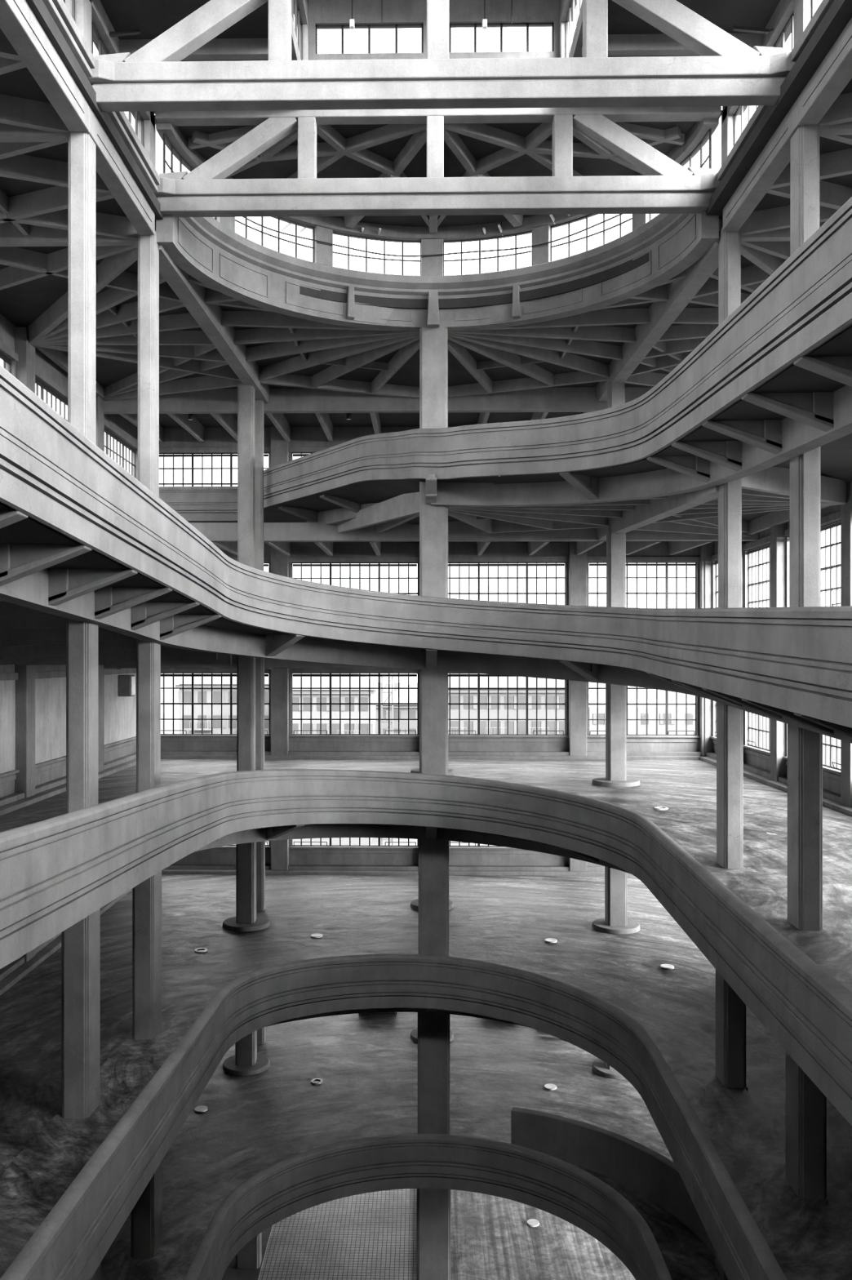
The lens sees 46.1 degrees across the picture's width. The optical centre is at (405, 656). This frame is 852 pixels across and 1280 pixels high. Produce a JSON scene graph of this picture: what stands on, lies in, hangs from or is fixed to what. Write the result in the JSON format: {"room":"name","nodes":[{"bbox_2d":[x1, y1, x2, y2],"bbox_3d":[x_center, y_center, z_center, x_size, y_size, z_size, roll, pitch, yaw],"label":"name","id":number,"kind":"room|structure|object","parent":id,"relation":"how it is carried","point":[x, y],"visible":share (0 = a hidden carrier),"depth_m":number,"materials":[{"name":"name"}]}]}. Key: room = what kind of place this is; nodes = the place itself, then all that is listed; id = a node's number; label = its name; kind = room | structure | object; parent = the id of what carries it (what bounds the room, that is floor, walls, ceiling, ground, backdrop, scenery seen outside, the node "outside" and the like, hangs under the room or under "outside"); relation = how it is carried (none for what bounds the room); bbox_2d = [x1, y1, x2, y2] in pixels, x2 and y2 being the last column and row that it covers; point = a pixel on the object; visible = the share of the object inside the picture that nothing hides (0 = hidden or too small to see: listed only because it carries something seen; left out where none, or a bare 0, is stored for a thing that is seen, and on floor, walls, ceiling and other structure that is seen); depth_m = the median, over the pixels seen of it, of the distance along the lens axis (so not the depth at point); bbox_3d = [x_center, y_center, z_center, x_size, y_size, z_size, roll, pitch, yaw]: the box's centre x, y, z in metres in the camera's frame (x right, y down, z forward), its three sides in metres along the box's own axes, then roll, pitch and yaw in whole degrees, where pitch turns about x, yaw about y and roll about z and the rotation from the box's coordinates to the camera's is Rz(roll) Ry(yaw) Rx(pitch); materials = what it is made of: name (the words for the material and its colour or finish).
{"room":"factory ramp hall","nodes":[
{"label":"factory ramp hall","id":0,"kind":"room"},
{"bbox_2d":[0,313,137,962],"bbox_3d":[-13.695,5.200,27.787,0.770,33.600,45.900,0,0,1],"label":"wall","id":1,"kind":"structure","parent":0,"point":[33,698],"depth_m":37.39,"materials":[{"name":"concrete"}]},
{"bbox_2d":[0,353,11,373],"bbox_3d":[-13.748,-8.725,31.488,0.157,3.200,6.550,0,0,1],"label":"window","id":2,"kind":"structure","parent":1,"relation":"in","point":[4,358],"depth_m":34.27,"materials":[{"name":"metal"}]},
{"bbox_2d":[35,378,67,421],"bbox_3d":[-13.619,-8.725,39.087,0.157,3.200,6.750,0,0,1],"label":"window","id":3,"kind":"structure","parent":1,"relation":"in","point":[37,383],"depth_m":38.58,"materials":[{"name":"glass"}]},
{"bbox_2d":[0,888,132,995],"bbox_3d":[-13.294,10.771,31.331,0.750,0.640,38.200,0,0,1],"label":"baseboard","id":4,"kind":"structure","parent":1,"relation":"attached to","point":[11,974],"depth_m":34.67,"materials":[{"name":"concrete"}]},
{"bbox_2d":[0,752,136,815],"bbox_3d":[-13.294,5.047,31.331,0.750,0.640,38.200,0,0,1],"label":"baseboard","id":5,"kind":"structure","parent":1,"relation":"attached to","point":[13,802],"depth_m":36.74,"materials":[{"name":"concrete"}]},
{"bbox_2d":[103,427,136,477],"bbox_3d":[-13.491,-8.725,46.636,0.157,3.200,6.450,0,0,1],"label":"window","id":6,"kind":"structure","parent":1,"relation":"in","point":[107,433],"depth_m":47.34,"materials":[{"name":"glass"}]},
{"bbox_2d":[117,675,135,696],"bbox_3d":[-13.065,1.350,46.879,0.640,1.000,0.700,0,0,1],"label":"electrical box","id":7,"kind":"object","parent":1,"relation":"attached to","point":[126,683],"visible":1,"depth_m":46.53,"materials":[{"name":"metal"}]},
{"bbox_2d":[65,0,155,168],"bbox_3d":[-7.032,-13.475,15.847,0.400,2.050,21.590,0,0,1],"label":"wall","id":8,"kind":"structure","parent":0,"point":[86,11],"depth_m":22.52,"materials":[{"name":"concrete"}]},
{"bbox_2d":[0,0,94,131],"bbox_3d":[-6.799,-11.735,18.368,0.580,1.470,5.200,0,0,1],"label":"beam","id":9,"kind":"structure","parent":8,"relation":"attached to","point":[19,24],"depth_m":19.04,"materials":[{"name":"concrete"}]},
{"bbox_2d":[62,0,75,22],"bbox_3d":[-6.986,-13.250,18.521,0.080,1.590,4.950,0,0,1],"label":"window","id":10,"kind":"structure","parent":8,"relation":"in","point":[73,1],"depth_m":20.91,"materials":[{"name":"glass"}]},
{"bbox_2d":[91,20,143,146],"bbox_3d":[-6.896,-13.250,23.796,0.080,1.590,4.700,0,0,1],"label":"window","id":11,"kind":"structure","parent":8,"relation":"in","point":[93,28],"depth_m":24.92,"materials":[{"name":"glass"}]},
{"bbox_2d":[109,28,140,37],"bbox_3d":[-6.388,-14.158,22.712,0.739,0.136,0.080,0,0,1],"label":"beam","id":12,"kind":"structure","parent":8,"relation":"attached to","point":[132,32],"depth_m":22.68,"materials":[{"name":"concrete"}]},
{"bbox_2d":[97,0,267,111],"bbox_3d":[-5.107,-14.400,15.789,4.450,0.600,21.400,0,0,1],"label":"ceiling","id":13,"kind":"structure","parent":0,"point":[246,39],"depth_m":22.99,"materials":[{"name":"concrete"}]},
{"bbox_2d":[0,504,412,669],"bbox_3d":[0.595,-0.609,29.117,28.600,4.033,42.155,0,0,1],"label":"ceiling","id":14,"kind":"structure","parent":0,"point":[28,636],"depth_m":26.56,"materials":[{"name":"concrete"}]},
{"bbox_2d":[0,364,851,743],"bbox_3d":[0.643,-0.967,20.775,15.040,5.716,25.475,0,0,1],"label":"ramp","id":15,"kind":"object","parent":14,"relation":"attached to","point":[789,665],"visible":0.98,"depth_m":21.06,"materials":[{"name":"concrete"}]},
{"bbox_2d":[222,1225,272,1279],"bbox_3d":[-9.498,21.830,27.265,8.480,0.340,46.200,0,0,1],"label":"floor","id":16,"kind":"structure","parent":0,"point":[232,1273],"depth_m":35.31,"materials":[{"name":"concrete"}]},
{"bbox_2d":[61,130,100,1279],"bbox_3d":[-6.986,5.275,21.472,0.660,32.950,1.000,0,0,1],"label":"concrete column","id":17,"kind":"structure","parent":16,"relation":"on","point":[80,943],"depth_m":20.97,"materials":[{"name":"grey concrete"}]},
{"bbox_2d":[130,231,162,1258],"bbox_3d":[-6.899,5.275,26.621,0.660,32.950,1.000,0,0,1],"label":"concrete column","id":18,"kind":"structure","parent":16,"relation":"on","point":[146,1215],"depth_m":26.12,"materials":[{"name":"grey concrete"}]},
{"bbox_2d":[222,383,270,1075],"bbox_3d":[-6.397,5.425,40.215,1.891,32.650,1.891,0,0,1],"label":"concrete column","id":19,"kind":"structure","parent":16,"relation":"on","point":[246,1061],"depth_m":39.90,"materials":[{"name":"grey concrete"}]},
{"bbox_2d":[235,1231,262,1268],"bbox_3d":[-5.594,19.330,35.700,0.860,4.660,0.600,0,0,1],"label":"column","id":20,"kind":"structure","parent":16,"relation":"on","point":[250,1256],"depth_m":35.41,"materials":[{"name":"concrete"}]},
{"bbox_2d":[254,400,266,1044],"bbox_3d":[-6.275,5.425,42.713,0.620,32.650,0.620,0,0,1],"label":"concrete column","id":21,"kind":"structure","parent":16,"relation":"on","point":[259,405],"depth_m":42.50,"materials":[{"name":"grey concrete"}]},
{"bbox_2d":[291,0,308,60],"bbox_3d":[-2.883,-16.100,15.751,0.300,3.600,21.400,0,0,1],"label":"wall","id":22,"kind":"structure","parent":0,"point":[304,4],"depth_m":25.76,"materials":[{"name":"concrete"}]},
{"bbox_2d":[291,0,302,60],"bbox_3d":[-2.748,-15.625,23.675,0.080,1.840,4.940,0,0,1],"label":"window","id":23,"kind":"structure","parent":22,"relation":"in","point":[296,2],"depth_m":25.46,"materials":[{"name":"glass"}]},
{"bbox_2d":[100,1012,723,1279],"bbox_3d":[0.595,15.825,29.117,28.600,1.855,42.155,0,0,1],"label":"floor","id":24,"kind":"structure","parent":0,"point":[366,1064],"depth_m":36.60,"materials":[{"name":"concrete"}]},
{"bbox_2d":[194,1105,207,1112],"bbox_3d":[-7.423,16.421,36.328,0.480,0.050,0.480,0,0,1],"label":"floor drain","id":25,"kind":"object","parent":24,"relation":"on","point":[201,1108],"visible":1,"depth_m":36.28,"materials":[{"name":"grey metal"}]},
{"bbox_2d":[311,1078,323,1084],"bbox_3d":[-3.428,16.422,38.700,0.480,0.050,0.480,0,0,1],"label":"floor drain","id":26,"kind":"object","parent":24,"relation":"on","point":[315,1081],"visible":1,"depth_m":38.66,"materials":[{"name":"white metal"}]},
{"bbox_2d":[183,1133,672,1279],"bbox_3d":[0.629,15.235,19.933,11.680,3.075,23.792,0,0,1],"label":"ramp","id":27,"kind":"object","parent":24,"relation":"attached to","point":[291,1185],"visible":1,"depth_m":30.06,"materials":[{"name":"concrete"}]},
{"bbox_2d":[544,1083,556,1090],"bbox_3d":[5.545,16.423,38.212,0.480,0.050,0.480,0,0,1],"label":"floor drain","id":28,"kind":"object","parent":24,"relation":"on","point":[548,1086],"visible":1,"depth_m":38.16,"materials":[{"name":"white metal"}]},
{"bbox_2d":[511,1106,715,1254],"bbox_3d":[6.788,15.630,29.707,1.889,1.639,9.776,0,0,-32],"label":"wall","id":29,"kind":"structure","parent":24,"relation":"on","point":[620,1158],"depth_m":31.25,"materials":[{"name":"concrete"}]},
{"bbox_2d":[0,0,851,442],"bbox_3d":[0.531,-11.215,25.367,28.600,1.270,49.655,0,0,1],"label":"ceiling","id":30,"kind":"structure","parent":0,"point":[304,373],"depth_m":33.45,"materials":[{"name":"concrete"}]},
{"bbox_2d":[84,106,159,235],"bbox_3d":[-6.711,-11.735,23.543,0.580,1.470,5.150,0,0,1],"label":"beam","id":31,"kind":"structure","parent":30,"relation":"attached to","point":[110,167],"depth_m":23.64,"materials":[{"name":"concrete"}]},
{"bbox_2d":[155,211,719,331],"bbox_3d":[0.870,-11.770,30.015,14.900,1.659,7.450,0,0,1],"label":"beam","id":32,"kind":"structure","parent":30,"relation":"attached to","point":[233,265],"depth_m":31.20,"materials":[{"name":"concrete"}]},
{"bbox_2d":[153,106,721,217],"bbox_3d":[0.820,-13.055,26.180,15.050,2.790,0.620,0,0,1],"label":"roof truss","id":33,"kind":"object","parent":30,"relation":"attached to","point":[669,187],"visible":0.78,"depth_m":26.05,"materials":[{"name":"concrete"}]},
{"bbox_2d":[87,0,795,111],"bbox_3d":[0.733,-13.055,21.031,15.050,2.790,0.620,0,0,1],"label":"roof truss","id":34,"kind":"object","parent":30,"relation":"attached to","point":[727,71],"visible":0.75,"depth_m":20.89,"materials":[{"name":"concrete"}]},
{"bbox_2d":[717,99,804,231],"bbox_3d":[8.287,-11.735,23.288,0.580,1.470,5.150,0,0,1],"label":"beam","id":35,"kind":"structure","parent":30,"relation":"attached to","point":[775,156],"depth_m":23.32,"materials":[{"name":"concrete"}]},
{"bbox_2d":[791,0,851,124],"bbox_3d":[8.199,-11.735,18.113,0.580,1.470,5.200,0,0,1],"label":"beam","id":36,"kind":"structure","parent":30,"relation":"attached to","point":[834,73],"depth_m":19.45,"materials":[{"name":"concrete"}]},
{"bbox_2d":[0,874,851,1279],"bbox_3d":[0.595,10.510,29.117,28.600,3.233,42.155,0,0,1],"label":"floor","id":37,"kind":"structure","parent":0,"point":[508,921],"depth_m":31.55,"materials":[{"name":"concrete"}]},
{"bbox_2d":[0,954,787,1279],"bbox_3d":[0.643,10.260,20.775,15.040,5.133,25.475,0,0,1],"label":"ramp","id":38,"kind":"object","parent":37,"relation":"attached to","point":[73,1240],"visible":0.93,"depth_m":24.56,"materials":[{"name":"concrete"}]},
{"bbox_2d":[660,964,674,969],"bbox_3d":[9.146,10.810,34.914,0.480,0.050,0.480,0,0,1],"label":"floor drain","id":39,"kind":"object","parent":37,"relation":"on","point":[668,966],"visible":1,"depth_m":34.81,"materials":[{"name":"white metal"}]},
{"bbox_2d":[0,759,851,992],"bbox_3d":[0.595,4.832,29.117,28.600,3.349,42.155,0,0,1],"label":"floor","id":40,"kind":"structure","parent":0,"point":[688,788],"depth_m":33.41,"materials":[{"name":"concrete"}]},
{"bbox_2d":[0,768,851,1125],"bbox_3d":[0.643,4.582,20.775,15.040,5.249,25.475,0,0,1],"label":"ramp","id":41,"kind":"object","parent":40,"relation":"attached to","point":[56,872],"visible":0.99,"depth_m":20.97,"materials":[{"name":"concrete"}]},
{"bbox_2d":[159,426,704,871],"bbox_3d":[0.938,5.200,50.156,29.230,33.600,0.770,0,0,1],"label":"wall","id":42,"kind":"structure","parent":0,"point":[279,854],"depth_m":50.12,"materials":[{"name":"concrete"}]},
{"bbox_2d":[159,453,269,486],"bbox_3d":[-9.766,-8.725,50.455,5.946,3.200,0.157,0,0,1],"label":"window","id":43,"kind":"structure","parent":42,"relation":"in","point":[161,455],"depth_m":50.47,"materials":[{"name":"glass"}]},
{"bbox_2d":[160,672,269,734],"bbox_3d":[-9.766,2.365,50.455,5.946,3.220,0.157,0,0,1],"label":"window","id":44,"kind":"structure","parent":42,"relation":"in","point":[231,675],"depth_m":50.47,"materials":[{"name":"metal"}]},
{"bbox_2d":[291,453,311,460],"bbox_3d":[-2.543,-8.725,50.332,6.480,3.200,0.157,0,0,1],"label":"window","id":45,"kind":"structure","parent":42,"relation":"in","point":[300,455],"depth_m":50.33,"materials":[{"name":"glass"}]},
{"bbox_2d":[291,672,418,734],"bbox_3d":[-2.543,2.365,50.332,6.480,3.220,0.157,0,0,1],"label":"window","id":46,"kind":"structure","parent":42,"relation":"in","point":[379,675],"depth_m":50.34,"materials":[{"name":"metal"}]},
{"bbox_2d":[291,562,418,595],"bbox_3d":[-2.543,-3.180,50.332,6.480,3.210,0.157,0,0,1],"label":"window","id":47,"kind":"structure","parent":42,"relation":"in","point":[379,565],"depth_m":50.32,"materials":[{"name":"glass"}]},
{"bbox_2d":[291,837,418,846],"bbox_3d":[-2.543,7.965,50.332,6.480,3.220,0.157,0,0,1],"label":"window","id":48,"kind":"structure","parent":42,"relation":"in","point":[379,838],"depth_m":50.34,"materials":[{"name":"metal"}]},
{"bbox_2d":[161,864,634,875],"bbox_3d":[0.947,10.771,49.816,28.600,0.640,0.750,0,0,1],"label":"baseboard","id":49,"kind":"structure","parent":42,"relation":"attached to","point":[293,869],"depth_m":49.70,"materials":[{"name":"concrete"}]},
{"bbox_2d":[160,751,706,759],"bbox_3d":[0.947,5.047,49.816,28.600,0.640,0.750,0,0,1],"label":"baseboard","id":50,"kind":"structure","parent":42,"relation":"attached to","point":[541,755],"depth_m":49.65,"materials":[{"name":"concrete"}]},
{"bbox_2d":[448,840,499,846],"bbox_3d":[4.900,7.965,50.205,6.388,3.220,0.157,0,0,1],"label":"window","id":51,"kind":"structure","parent":42,"relation":"in","point":[478,844],"depth_m":50.25,"materials":[{"name":"glass"}]},
{"bbox_2d":[448,672,565,735],"bbox_3d":[4.900,2.365,50.205,6.388,3.220,0.157,0,0,1],"label":"window","id":52,"kind":"structure","parent":42,"relation":"in","point":[478,675],"depth_m":50.21,"materials":[{"name":"metal"}]},
{"bbox_2d":[448,562,565,604],"bbox_3d":[4.900,-3.180,50.205,6.388,3.210,0.157,0,0,1],"label":"window","id":53,"kind":"structure","parent":42,"relation":"in","point":[478,565],"depth_m":50.21,"materials":[{"name":"glass"}]},
{"bbox_2d":[588,562,697,608],"bbox_3d":[11.861,-3.180,50.087,5.514,3.210,0.157,0,0,1],"label":"window","id":54,"kind":"structure","parent":42,"relation":"in","point":[597,564],"depth_m":50.09,"materials":[{"name":"glass"}]},
{"bbox_2d":[588,682,697,735],"bbox_3d":[11.861,2.365,50.087,5.514,3.220,0.157,0,0,1],"label":"window","id":55,"kind":"structure","parent":42,"relation":"in","point":[597,688],"depth_m":50.09,"materials":[{"name":"metal"}]},
{"bbox_2d":[308,0,559,60],"bbox_3d":[0.750,-16.100,26.466,6.900,3.600,0.250,0,0,1],"label":"wall","id":56,"kind":"structure","parent":0,"point":[321,12],"depth_m":26.35,"materials":[{"name":"concrete"}]},
{"bbox_2d":[315,23,423,53],"bbox_3d":[-0.953,-16.311,26.470,2.944,0.898,0.050,0,0,1],"label":"window","id":57,"kind":"structure","parent":56,"relation":"in","point":[342,26],"depth_m":26.45,"materials":[{"name":"metal"}]},
{"bbox_2d":[449,22,554,52],"bbox_3d":[2.539,-16.311,26.411,2.846,0.898,0.050,0,0,1],"label":"window","id":58,"kind":"structure","parent":56,"relation":"in","point":[501,24],"depth_m":26.39,"materials":[{"name":"metal"}]},
{"bbox_2d":[155,117,719,275],"bbox_3d":[0.870,-13.490,29.989,14.800,1.820,7.400,0,0,1],"label":"wall","id":59,"kind":"structure","parent":0,"point":[432,243],"depth_m":32.46,"materials":[{"name":"concrete"}]},
{"bbox_2d":[163,133,216,219],"bbox_3d":[-6.113,-13.270,28.177,0.235,1.360,3.152,0,0,15],"label":"window","id":60,"kind":"structure","parent":59,"relation":"in","point":[172,148],"depth_m":27.25,"materials":[{"name":"metal"}]},
{"bbox_2d":[235,216,314,262],"bbox_3d":[-4.184,-13.270,31.425,3.294,1.360,0.258,0,0,-44],"label":"window","id":61,"kind":"structure","parent":59,"relation":"in","point":[277,217],"depth_m":31.69,"materials":[{"name":"metal"}]},
{"bbox_2d":[333,231,421,275],"bbox_3d":[-0.977,-13.270,33.235,3.123,1.360,0.239,0,0,-14],"label":"window","id":62,"kind":"structure","parent":59,"relation":"in","point":[335,233],"depth_m":33.31,"materials":[{"name":"metal"}]},
{"bbox_2d":[243,213,622,257],"bbox_3d":[0.882,-13.350,30.714,13.470,0.135,5.131,0,0,1],"label":"conduit","id":63,"kind":"object","parent":59,"relation":"attached to","point":[620,214],"visible":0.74,"depth_m":32.45,"materials":[{"name":"metal"}]},
{"bbox_2d":[443,231,532,275],"bbox_3d":[2.757,-13.270,33.192,3.091,1.360,0.235,0,0,16],"label":"window","id":64,"kind":"structure","parent":59,"relation":"in","point":[528,232],"depth_m":33.29,"materials":[{"name":"metal"}]},
{"bbox_2d":[551,213,632,261],"bbox_3d":[5.903,-13.270,31.324,0.254,1.360,3.261,0,0,-45],"label":"window","id":65,"kind":"structure","parent":59,"relation":"in","point":[590,215],"depth_m":31.58,"materials":[{"name":"metal"}]},
{"bbox_2d":[649,128,711,220],"bbox_3d":[7.752,-13.270,28.036,0.257,1.360,3.351,0,0,-14],"label":"window","id":66,"kind":"structure","parent":59,"relation":"in","point":[709,132],"depth_m":27.05,"materials":[{"name":"metal"}]},
{"bbox_2d":[153,110,723,232],"bbox_3d":[0.871,-14.335,30.064,15.100,0.670,7.550,0,0,1],"label":"ceiling","id":67,"kind":"structure","parent":0,"point":[470,149],"depth_m":28.21,"materials":[{"name":"concrete"}]},
{"bbox_2d":[258,1188,635,1279],"bbox_3d":[4.800,21.875,27.023,20.120,0.250,46.200,0,0,1],"label":"floor","id":68,"kind":"structure","parent":0,"point":[373,1235],"depth_m":37.09,"materials":[{"name":"concrete"}]},
{"bbox_2d":[410,768,453,1043],"bbox_3d":[1.156,5.425,43.287,1.891,32.650,1.891,0,0,1],"label":"concrete column","id":69,"kind":"structure","parent":68,"relation":"on","point":[414,904],"depth_m":42.99,"materials":[{"name":"grey concrete"}]},
{"bbox_2d":[417,327,450,1279],"bbox_3d":[0.952,5.350,33.614,1.130,32.800,0.750,0,0,1],"label":"concrete column","id":70,"kind":"structure","parent":68,"relation":"on","point":[433,1205],"depth_m":33.24,"materials":[{"name":"grey concrete"}]},
{"bbox_2d":[527,1218,539,1226],"bbox_3d":[4.905,21.725,38.407,0.480,0.050,0.480,0,0,1],"label":"floor drain","id":71,"kind":"object","parent":68,"relation":"on","point":[531,1222],"visible":1,"depth_m":38.34,"materials":[{"name":"white metal"}]},
{"bbox_2d":[591,381,640,1079],"bbox_3d":[8.399,5.425,39.863,1.891,32.650,1.891,0,0,1],"label":"concrete column","id":72,"kind":"structure","parent":68,"relation":"on","point":[615,921],"depth_m":39.51,"materials":[{"name":"grey concrete"}]},
{"bbox_2d":[715,226,747,1279],"bbox_3d":[8.599,5.275,26.358,0.660,32.950,1.000,0,0,1],"label":"concrete column","id":73,"kind":"structure","parent":68,"relation":"on","point":[731,1009],"depth_m":25.88,"materials":[{"name":"grey concrete"}]},
{"bbox_2d":[786,122,828,1204],"bbox_3d":[8.512,5.275,21.208,0.660,32.950,1.000,0,0,1],"label":"concrete column","id":74,"kind":"structure","parent":68,"relation":"on","point":[806,1104],"depth_m":20.72,"materials":[{"name":"grey concrete"}]},
{"bbox_2d":[188,326,851,555],"bbox_3d":[0.595,-5.528,29.117,28.600,2.424,42.155,0,0,1],"label":"ceiling","id":75,"kind":"structure","parent":0,"point":[687,521],"depth_m":37.43,"materials":[{"name":"concrete"}]},
{"bbox_2d":[159,196,851,524],"bbox_3d":[1.255,-5.858,29.822,10.760,4.484,45.274,0,0,-26],"label":"ramp","id":76,"kind":"object","parent":75,"relation":"attached to","point":[806,303],"visible":0.82,"depth_m":25.71,"materials":[{"name":"concrete"}]},
{"bbox_2d":[559,0,582,57],"bbox_3d":[4.016,-16.100,15.634,0.300,3.600,21.400,0,0,1],"label":"wall","id":77,"kind":"structure","parent":0,"point":[577,43],"depth_m":25.37,"materials":[{"name":"concrete"}]},
{"bbox_2d":[565,0,582,57],"bbox_3d":[4.151,-15.625,23.558,0.080,1.840,4.940,0,0,1],"label":"window","id":78,"kind":"structure","parent":77,"relation":"in","point":[569,14],"depth_m":25.35,"materials":[{"name":"glass"}]},
{"bbox_2d":[582,0,780,57],"bbox_3d":[6.341,-14.400,15.595,4.650,0.600,21.400,0,0,1],"label":"ceiling","id":79,"kind":"structure","parent":0,"point":[629,35],"depth_m":22.88,"materials":[{"name":"concrete"}]},
{"bbox_2d":[721,0,822,165],"bbox_3d":[8.346,-13.475,15.585,0.400,2.050,21.590,0,0,1],"label":"wall","id":80,"kind":"structure","parent":0,"point":[802,9],"depth_m":22.41,"materials":[{"name":"concrete"}]},
{"bbox_2d":[733,25,773,34],"bbox_3d":[7.823,-14.081,22.470,0.896,0.151,0.080,0,0,1],"label":"wall lamp","id":81,"kind":"object","parent":80,"relation":"attached to","point":[740,28],"visible":1,"depth_m":22.44,"materials":[{"name":"metal"}]},
{"bbox_2d":[734,11,794,144],"bbox_3d":[8.481,-13.250,23.534,0.080,1.590,4.700,0,0,1],"label":"window","id":82,"kind":"structure","parent":80,"relation":"in","point":[782,36],"depth_m":22.74,"materials":[{"name":"glass"}]},
{"bbox_2d":[704,480,851,807],"bbox_3d":[14.831,5.200,27.302,0.770,33.600,45.850,0,0,1],"label":"wall","id":83,"kind":"structure","parent":0,"point":[775,761],"depth_m":39.48,"materials":[{"name":"concrete"}]},
{"bbox_2d":[746,711,770,751],"bbox_3d":[15.204,2.365,42.398,0.157,3.220,4.200,0,0,1],"label":"window","id":84,"kind":"structure","parent":83,"relation":"in","point":[759,730],"depth_m":43.08,"materials":[{"name":"metal"}]},
{"bbox_2d":[747,542,770,607],"bbox_3d":[15.204,-3.180,42.398,0.157,3.210,4.200,0,0,1],"label":"window","id":85,"kind":"structure","parent":83,"relation":"in","point":[762,548],"depth_m":43.03,"materials":[{"name":"glass"}]},
{"bbox_2d":[699,752,851,816],"bbox_3d":[14.552,5.047,30.857,0.750,0.640,38.200,0,0,1],"label":"baseboard","id":86,"kind":"structure","parent":83,"relation":"attached to","point":[833,800],"depth_m":39.18,"materials":[{"name":"concrete"}]},
{"bbox_2d":[821,520,841,606],"bbox_3d":[15.103,-3.180,36.449,0.157,3.210,5.900,0,0,1],"label":"window","id":87,"kind":"structure","parent":83,"relation":"in","point":[831,526],"depth_m":35.43,"materials":[{"name":"glass"}]},
{"bbox_2d":[822,735,841,770],"bbox_3d":[15.103,2.365,36.449,0.157,3.220,5.900,0,0,1],"label":"window","id":88,"kind":"structure","parent":83,"relation":"in","point":[832,765],"depth_m":35.43,"materials":[{"name":"metal"}]},
{"bbox_3d":[0.569,-17.825,15.793,7.500,0.450,21.600,0,0,1],"label":"ceiling","id":89,"kind":"structure","parent":0,"visible":0},
{"bbox_2d":[349,0,354,28],"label":"hanging lamp","id":90,"kind":"object","parent":89,"relation":"hanging from","point":[352,23],"depth_m":25.58,"materials":[{"name":"white ceramic"}]},
{"bbox_2d":[482,0,512,28],"bbox_3d":[2.352,-16.888,25.564,0.765,1.625,0.120,0,0,1],"label":"hanging lamp","id":91,"kind":"object","parent":89,"relation":"hanging from","point":[484,20],"visible":1,"depth_m":25.55,"materials":[{"name":"white glass"}]},
{"label":"outside","id":92,"kind":"structure","parent":0,"visible":0},
{"bbox_2d":[160,715,841,845],"bbox_3d":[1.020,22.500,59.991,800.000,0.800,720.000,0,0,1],"label":"ground","id":93,"kind":"structure","parent":92,"point":[168,723],"depth_m":246.60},
{"bbox_2d":[173,673,268,733],"bbox_3d":[-22.988,11.001,135.260,13.502,22.197,15.900,0,0,1],"label":"apartment building","id":94,"kind":"structure","parent":93,"relation":"on","point":[216,681],"depth_m":128.40,"materials":[{"name":"paint"}]},
{"bbox_2d":[292,673,381,844],"bbox_3d":[-8.943,11.188,125.020,11.505,21.825,15.900,0,0,1],"label":"apartment building","id":95,"kind":"structure","parent":93,"relation":"on","point":[315,680],"depth_m":118.15,"materials":[{"name":"paint"}]},
{"bbox_2d":[298,697,302,711],"bbox_3d":[-12.346,5.575,118.177,0.520,1.600,0.100,0,0,1],"label":"shutter","id":96,"kind":"object","parent":95,"relation":"hanging from","point":[299,697],"depth_m":118.12,"materials":[{"name":"wood"}]},
{"bbox_2d":[341,697,345,711],"bbox_3d":[-7.395,5.575,118.093,0.520,1.600,0.100,0,0,1],"label":"shutter","id":97,"kind":"object","parent":95,"relation":"hanging from","point":[343,699],"depth_m":118.03,"materials":[{"name":"wood"}]},
{"bbox_2d":[381,676,393,844],"bbox_3d":[-2.054,12.123,113.051,1.334,19.954,2.116,0,0,1],"label":"scaffold","id":98,"kind":"object","parent":93,"relation":"on","point":[392,678],"visible":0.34,"depth_m":112.02,"materials":[{"name":"metal"}]},
{"bbox_2d":[376,682,417,733],"bbox_3d":[0.039,13.344,177.875,11.766,17.512,17.900,0,0,1],"label":"apartment building","id":99,"kind":"structure","parent":93,"relation":"on","point":[403,693],"depth_m":170.03,"materials":[{"name":"concrete"}]},
{"bbox_2d":[160,673,758,715],"bbox_3d":[6.757,8.911,397.442,520.000,26.578,35.000,0,0,1],"label":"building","id":100,"kind":"structure","parent":93,"relation":"on","point":[632,693],"depth_m":385.13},
{"bbox_2d":[448,673,590,734],"bbox_3d":[12.989,11.218,130.648,20.072,21.764,15.900,0,0,1],"label":"apartment building","id":101,"kind":"structure","parent":93,"relation":"on","point":[493,681],"depth_m":123.79,"materials":[{"name":"concrete"}]},
{"bbox_2d":[588,698,695,734],"bbox_3d":[37.711,14.827,164.333,19.809,14.547,30.100,0,0,1],"label":"apartment building","id":102,"kind":"structure","parent":93,"relation":"on","point":[632,708],"depth_m":149.43,"materials":[{"name":"paint"}]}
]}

